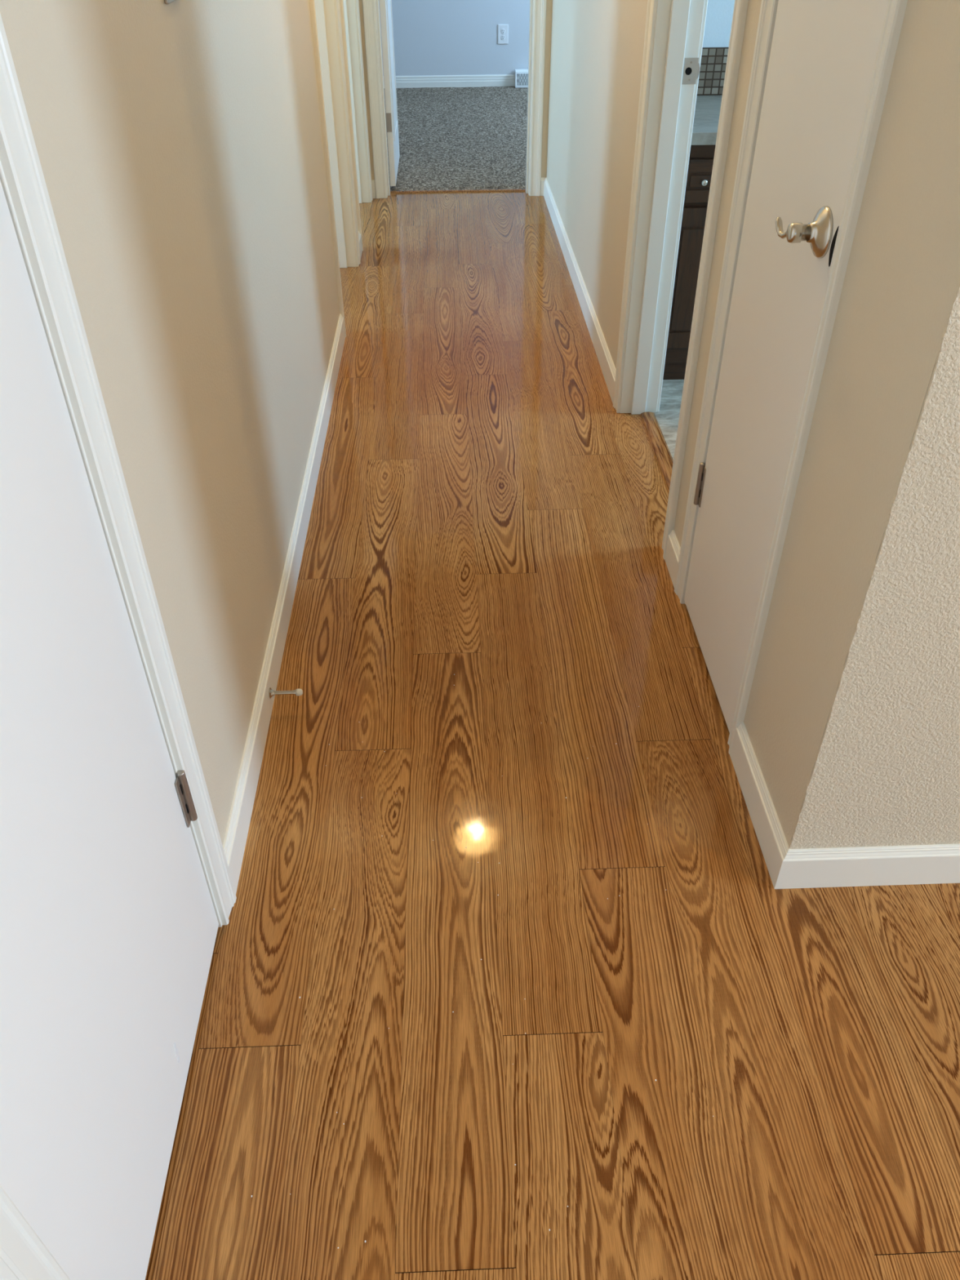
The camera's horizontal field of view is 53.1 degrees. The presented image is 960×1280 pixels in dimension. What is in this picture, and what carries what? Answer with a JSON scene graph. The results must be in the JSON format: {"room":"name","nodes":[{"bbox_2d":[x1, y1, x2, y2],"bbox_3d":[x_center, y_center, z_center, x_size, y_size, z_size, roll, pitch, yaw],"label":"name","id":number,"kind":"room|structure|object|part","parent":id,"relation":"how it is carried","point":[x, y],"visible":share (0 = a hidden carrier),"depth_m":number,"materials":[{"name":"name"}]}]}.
{"room":"home hallway","nodes":[
{"label":"home hallway","id":0,"kind":"room"},
{"bbox_2d":[0,0,358,844],"bbox_3d":[-0.490,-0.686,1.024,0.115,2.440,8.490,-2,39,-1],"label":"wall","id":1,"kind":"structure","parent":0,"point":[179,144],"depth_m":1.51,"materials":[{"name":"beige paint"}]},
{"bbox_2d":[0,180,218,1279],"bbox_3d":[-0.423,-0.161,0.678,0.047,2.022,0.585,-2,39,-1],"label":"door","id":2,"kind":"structure","parent":1,"relation":"in","point":[109,924],"depth_m":0.97,"materials":[{"name":"white paint"}]},
{"bbox_2d":[0,13,236,1279],"bbox_3d":[-0.460,-0.177,0.658,0.129,2.100,0.704,-2,39,-1],"label":"trim","id":3,"kind":"structure","parent":1,"relation":"attached to","point":[24,1255],"depth_m":0.99,"materials":[{"name":"white wood"}]},
{"bbox_3d":[-0.391,0.023,0.407,0.014,2.100,0.057,-2,39,-1],"label":"casing","id":4,"kind":"part","parent":3,"relation":"part of","materials":[{"name":"white wood"}]},
{"bbox_2d":[164,0,176,4],"bbox_3d":[-0.442,-0.977,1.364,0.013,0.115,0.110,-2,39,-1],"label":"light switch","id":5,"kind":"object","parent":1,"relation":"attached to","point":[166,2],"visible":1,"depth_m":1.36,"materials":[{"name":"beige plastic"}]},
{"bbox_2d":[268,687,302,698],"bbox_3d":[-0.388,0.105,1.921,0.066,0.023,0.023,-2,39,-1],"label":"door stop","id":6,"kind":"object","parent":1,"relation":"attached to","point":[298,691],"visible":1,"depth_m":1.92,"materials":[{"name":"silver metal"}]},
{"bbox_3d":[-0.390,0.105,1.921,0.045,0.009,0.009,-2,39,-1],"label":"rod","id":7,"kind":"part","parent":6,"relation":"part of","materials":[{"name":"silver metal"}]},
{"bbox_2d":[222,231,362,893],"bbox_3d":[-0.402,0.550,1.361,0.012,0.087,7.468,-2,39,-1],"label":"baseboard","id":8,"kind":"structure","parent":1,"relation":"attached to","point":[240,815],"depth_m":2.02,"materials":[{"name":"white wood"}]},
{"bbox_2d":[309,0,360,337],"bbox_3d":[-0.582,-2.193,3.185,0.143,2.100,0.863,-2,39,-1],"label":"trim","id":9,"kind":"structure","parent":1,"relation":"attached to","point":[326,20],"depth_m":3.72,"materials":[{"name":"white wood"}]},
{"bbox_3d":[-0.532,-2.446,3.501,0.014,2.100,0.057,-2,39,-1],"label":"casing","id":10,"kind":"part","parent":9,"relation":"part of","materials":[{"name":"white wood"}]},
{"bbox_2d":[339,0,373,250],"bbox_3d":[-0.618,-2.836,3.990,0.143,2.100,0.875,-2,39,-1],"label":"trim","id":11,"kind":"structure","parent":1,"relation":"attached to","point":[349,9],"depth_m":4.57,"materials":[{"name":"white wood"}]},
{"bbox_3d":[-0.568,-3.092,4.311,0.014,2.100,0.057,-2,39,-1],"label":"casing","id":12,"kind":"part","parent":11,"relation":"part of","materials":[{"name":"white wood"}]},
{"bbox_2d":[378,0,529,75],"bbox_3d":[-0.007,-5.339,6.848,4.000,2.440,0.115,-2,39,-1],"label":"wall","id":13,"kind":"structure","parent":0,"point":[432,37],"depth_m":7.34,"materials":[{"name":"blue paint"}]},
{"bbox_2d":[382,74,515,88],"bbox_3d":[0.002,-4.384,7.528,4.000,0.082,0.013,-2,39,-1],"label":"baseboard","id":14,"kind":"structure","parent":13,"relation":"attached to","point":[503,80],"depth_m":7.52,"materials":[{"name":"white wood"}]},
{"bbox_2d":[497,24,508,44],"bbox_3d":[0.176,-4.633,7.340,0.079,0.128,0.010,-2,39,-1],"label":"power outlet","id":15,"kind":"object","parent":13,"relation":"attached to","point":[503,29],"visible":1,"depth_m":7.34,"materials":[{"name":"white plastic"}]},
{"bbox_2d":[514,68,528,88],"bbox_3d":[0.441,-4.382,7.486,0.335,0.116,0.084,-2,39,-1],"label":"floor vent","id":16,"kind":"object","parent":13,"relation":"in","point":[521,81],"visible":0.27,"depth_m":7.46,"materials":[{"name":"white metal"}]},
{"bbox_2d":[516,73,528,85],"bbox_3d":[0.442,-4.361,7.465,0.307,0.076,0.020,-2,39,-1],"label":"grille","id":17,"kind":"object","parent":16,"relation":"attached to","point":[522,78],"depth_m":7.46,"materials":[{"name":"white metal"}]},
{"bbox_2d":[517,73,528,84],"bbox_3d":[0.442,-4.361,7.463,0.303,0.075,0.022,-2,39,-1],"label":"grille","id":18,"kind":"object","parent":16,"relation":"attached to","point":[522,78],"depth_m":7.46,"materials":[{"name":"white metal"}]},
{"bbox_2d":[383,86,528,191],"bbox_3d":[0.057,-3.379,6.339,4.000,0.018,3.128,-2,39,-1],"label":"floor","id":19,"kind":"structure","parent":0,"point":[451,138],"depth_m":6.08,"materials":[{"name":"grey carpet"}]},
{"bbox_2d":[359,0,552,179],"bbox_3d":[-0.122,-3.310,4.308,0.917,2.440,0.115,-2,39,-1],"label":"wall","id":20,"kind":"structure","parent":0,"point":[548,2],"depth_m":4.71,"materials":[{"name":"beige paint"}]},
{"bbox_2d":[379,0,399,186],"bbox_3d":[-0.481,-3.409,4.743,0.040,2.004,0.712,-2,39,-1],"label":"door","id":21,"kind":"structure","parent":20,"relation":"in","point":[385,6],"depth_m":4.93,"materials":[{"name":"white paint"}]},
{"bbox_3d":[-0.461,-3.066,5.022,0.005,0.730,0.480,-2,39,-1],"label":"panel moulding","id":22,"kind":"part","parent":21,"relation":"part of","materials":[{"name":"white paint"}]},
{"bbox_2d":[362,0,546,198],"bbox_3d":[-0.122,-3.177,4.414,0.861,2.100,0.143,-2,39,-1],"label":"trim","id":23,"kind":"structure","parent":20,"relation":"attached to","point":[537,21],"depth_m":4.73,"materials":[{"name":"white wood"}]},
{"bbox_3d":[-0.521,-3.126,4.353,0.057,2.100,0.014,-2,39,-1],"label":"casing","id":24,"kind":"part","parent":23,"relation":"part of","materials":[{"name":"white wood"}]},
{"bbox_3d":[0.282,-3.148,4.373,0.057,2.100,0.014,-2,39,-1],"label":"casing","id":25,"kind":"part","parent":23,"relation":"part of","materials":[{"name":"white wood"}]},
{"bbox_2d":[390,188,525,193],"bbox_3d":[-0.118,-2.387,5.099,0.737,0.008,0.032,-2,39,-1],"label":"threshold strip","id":26,"kind":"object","parent":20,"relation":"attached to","point":[512,189],"depth_m":5.09,"materials":[{"name":"brown wood"}]},
{"bbox_2d":[371,177,546,198],"bbox_3d":[-0.114,-2.351,4.992,0.917,0.087,0.012,-2,39,-1],"label":"baseboard","id":27,"kind":"structure","parent":20,"relation":"attached to","point":[543,179],"depth_m":4.99,"materials":[{"name":"white wood"}]},
{"bbox_2d":[145,191,959,1279],"bbox_3d":[2.715,0.191,1.852,6.570,0.001,8.461,-2,39,-1],"label":"floor","id":28,"kind":"structure","parent":0,"point":[453,1195],"depth_m":1.54,"materials":[{"name":"brown wood"}]},
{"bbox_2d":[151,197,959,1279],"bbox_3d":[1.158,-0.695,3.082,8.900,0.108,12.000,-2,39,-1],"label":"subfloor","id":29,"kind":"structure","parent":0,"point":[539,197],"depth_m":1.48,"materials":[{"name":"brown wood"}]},
{"bbox_2d":[653,379,684,459],"bbox_3d":[1.770,-0.727,3.021,2.478,0.011,1.581,-2,39,-1],"label":"floor","id":30,"kind":"structure","parent":0,"point":[668,416],"depth_m":3.01,"materials":[{"name":"grey tile"}]},
{"bbox_2d":[662,145,715,379],"bbox_3d":[1.088,-1.306,3.168,1.103,0.716,0.576,-2,39,-1],"label":"vanity cabinet","id":31,"kind":"object","parent":30,"relation":"on","point":[701,157],"visible":0.2,"depth_m":2.92,"materials":[{"name":"brown wood"}]},
{"bbox_3d":[0.702,-1.115,2.975,0.300,0.427,0.018,-2,39,-1],"label":"cabinet door","id":32,"kind":"part","parent":31,"relation":"part of","materials":[{"name":"brown wood"}]},
{"bbox_3d":[0.700,-1.339,2.796,0.300,0.116,0.018,-2,39,-1],"label":"drawer","id":33,"kind":"part","parent":31,"relation":"part of","materials":[{"name":"brown wood"}]},
{"bbox_3d":[0.649,-1.325,2.779,0.020,0.020,0.023,-2,39,-1],"label":"knob","id":34,"kind":"part","parent":31,"relation":"part of","materials":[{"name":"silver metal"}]},
{"bbox_2d":[690,95,722,145],"bbox_3d":[1.095,-1.602,2.936,1.125,0.033,0.572,-2,39,-1],"label":"countertop","id":35,"kind":"structure","parent":31,"relation":"on","point":[707,111],"depth_m":2.82,"materials":[{"name":"beige stone"}]},
{"bbox_2d":[702,0,734,47],"bbox_3d":[1.744,-2.213,2.916,2.457,2.440,0.109,-2,39,-1],"label":"wall","id":36,"kind":"structure","parent":0,"point":[719,15],"depth_m":3.02,"materials":[{"name":"grey paint"}]},
{"bbox_2d":[697,47,728,95],"bbox_3d":[1.084,-1.843,3.104,1.125,0.134,0.010,-2,39,-1],"label":"backsplash","id":37,"kind":"structure","parent":36,"relation":"attached to","point":[713,60],"depth_m":3.09,"materials":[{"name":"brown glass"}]},
{"bbox_2d":[546,0,959,845],"bbox_3d":[0.471,-1.956,2.606,0.115,2.440,4.504,-2,39,-1],"label":"wall","id":38,"kind":"structure","parent":0,"point":[902,276],"depth_m":1.35,"materials":[{"name":"beige paint"}]},
{"bbox_2d":[640,411,673,490],"bbox_3d":[0.535,-0.474,2.697,0.044,0.009,0.746,-2,39,-1],"label":"threshold","id":39,"kind":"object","parent":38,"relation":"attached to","point":[664,457],"depth_m":2.82,"materials":[{"name":"brown wood"}]},
{"bbox_2d":[543,177,789,888],"bbox_3d":[0.416,-0.994,3.287,0.012,0.087,4.406,-2,39,-1],"label":"baseboard","id":40,"kind":"structure","parent":38,"relation":"attached to","point":[773,843],"depth_m":1.77,"materials":[{"name":"white wood"}]},
{"bbox_2d":[613,0,748,559],"bbox_3d":[0.502,-1.294,2.049,0.143,2.100,0.881,-2,39,-1],"label":"trim","id":41,"kind":"structure","parent":38,"relation":"attached to","point":[674,31],"depth_m":2.51,"materials":[{"name":"white paint"}]},
{"bbox_3d":[0.423,-1.548,2.369,0.014,2.100,0.057,-2,39,-1],"label":"casing","id":42,"kind":"part","parent":41,"relation":"part of","materials":[{"name":"white wood"}]},
{"bbox_3d":[0.552,-1.552,2.372,0.014,2.100,0.057,-2,39,-1],"label":"casing","id":43,"kind":"part","parent":41,"relation":"part of","materials":[{"name":"white wood"}]},
{"bbox_3d":[0.534,-1.436,2.422,0.042,0.058,0.002,-2,39,-1],"label":"strike plate","id":44,"kind":"part","parent":41,"relation":"part of","materials":[{"name":"silver metal"}]},
{"bbox_3d":[0.452,-1.036,1.726,0.014,2.100,0.057,-2,39,-1],"label":"casing","id":45,"kind":"part","parent":41,"relation":"part of","materials":[{"name":"white wood"}]},
{"bbox_2d":[684,0,888,732],"bbox_3d":[0.462,-0.747,1.403,0.085,2.020,0.449,-2,39,-1],"label":"door","id":46,"kind":"structure","parent":38,"relation":"in","point":[823,55],"depth_m":1.54,"materials":[{"name":"white paint"}]},
{"bbox_3d":[0.434,-0.583,1.361,0.012,0.033,0.085,-2,39,-1],"label":"lever","id":47,"kind":"part","parent":46,"relation":"part of","materials":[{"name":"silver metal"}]},
{"bbox_2d":[674,0,907,754],"bbox_3d":[0.525,-0.765,1.386,0.129,2.100,0.568,-2,39,-1],"label":"trim","id":48,"kind":"structure","parent":38,"relation":"attached to","point":[895,11],"depth_m":1.55,"materials":[{"name":"white wood"}]},
{"bbox_3d":[0.459,-0.922,1.584,0.014,2.100,0.057,-2,39,-1],"label":"casing","id":49,"kind":"part","parent":48,"relation":"part of","materials":[{"name":"white wood"}]},
{"bbox_2d":[788,280,959,848],"bbox_3d":[3.025,-0.652,0.949,5.074,2.440,0.118,-2,39,-1],"label":"wall","id":50,"kind":"structure","parent":0,"point":[886,771],"depth_m":1.33,"materials":[{"name":"beige paint"}]},
{"bbox_2d":[774,844,959,888],"bbox_3d":[2.979,0.310,1.631,4.984,0.087,0.012,-2,39,-1],"label":"baseboard","id":51,"kind":"structure","parent":50,"relation":"attached to","point":[837,867],"depth_m":1.56,"materials":[{"name":"white wood"}]}
]}

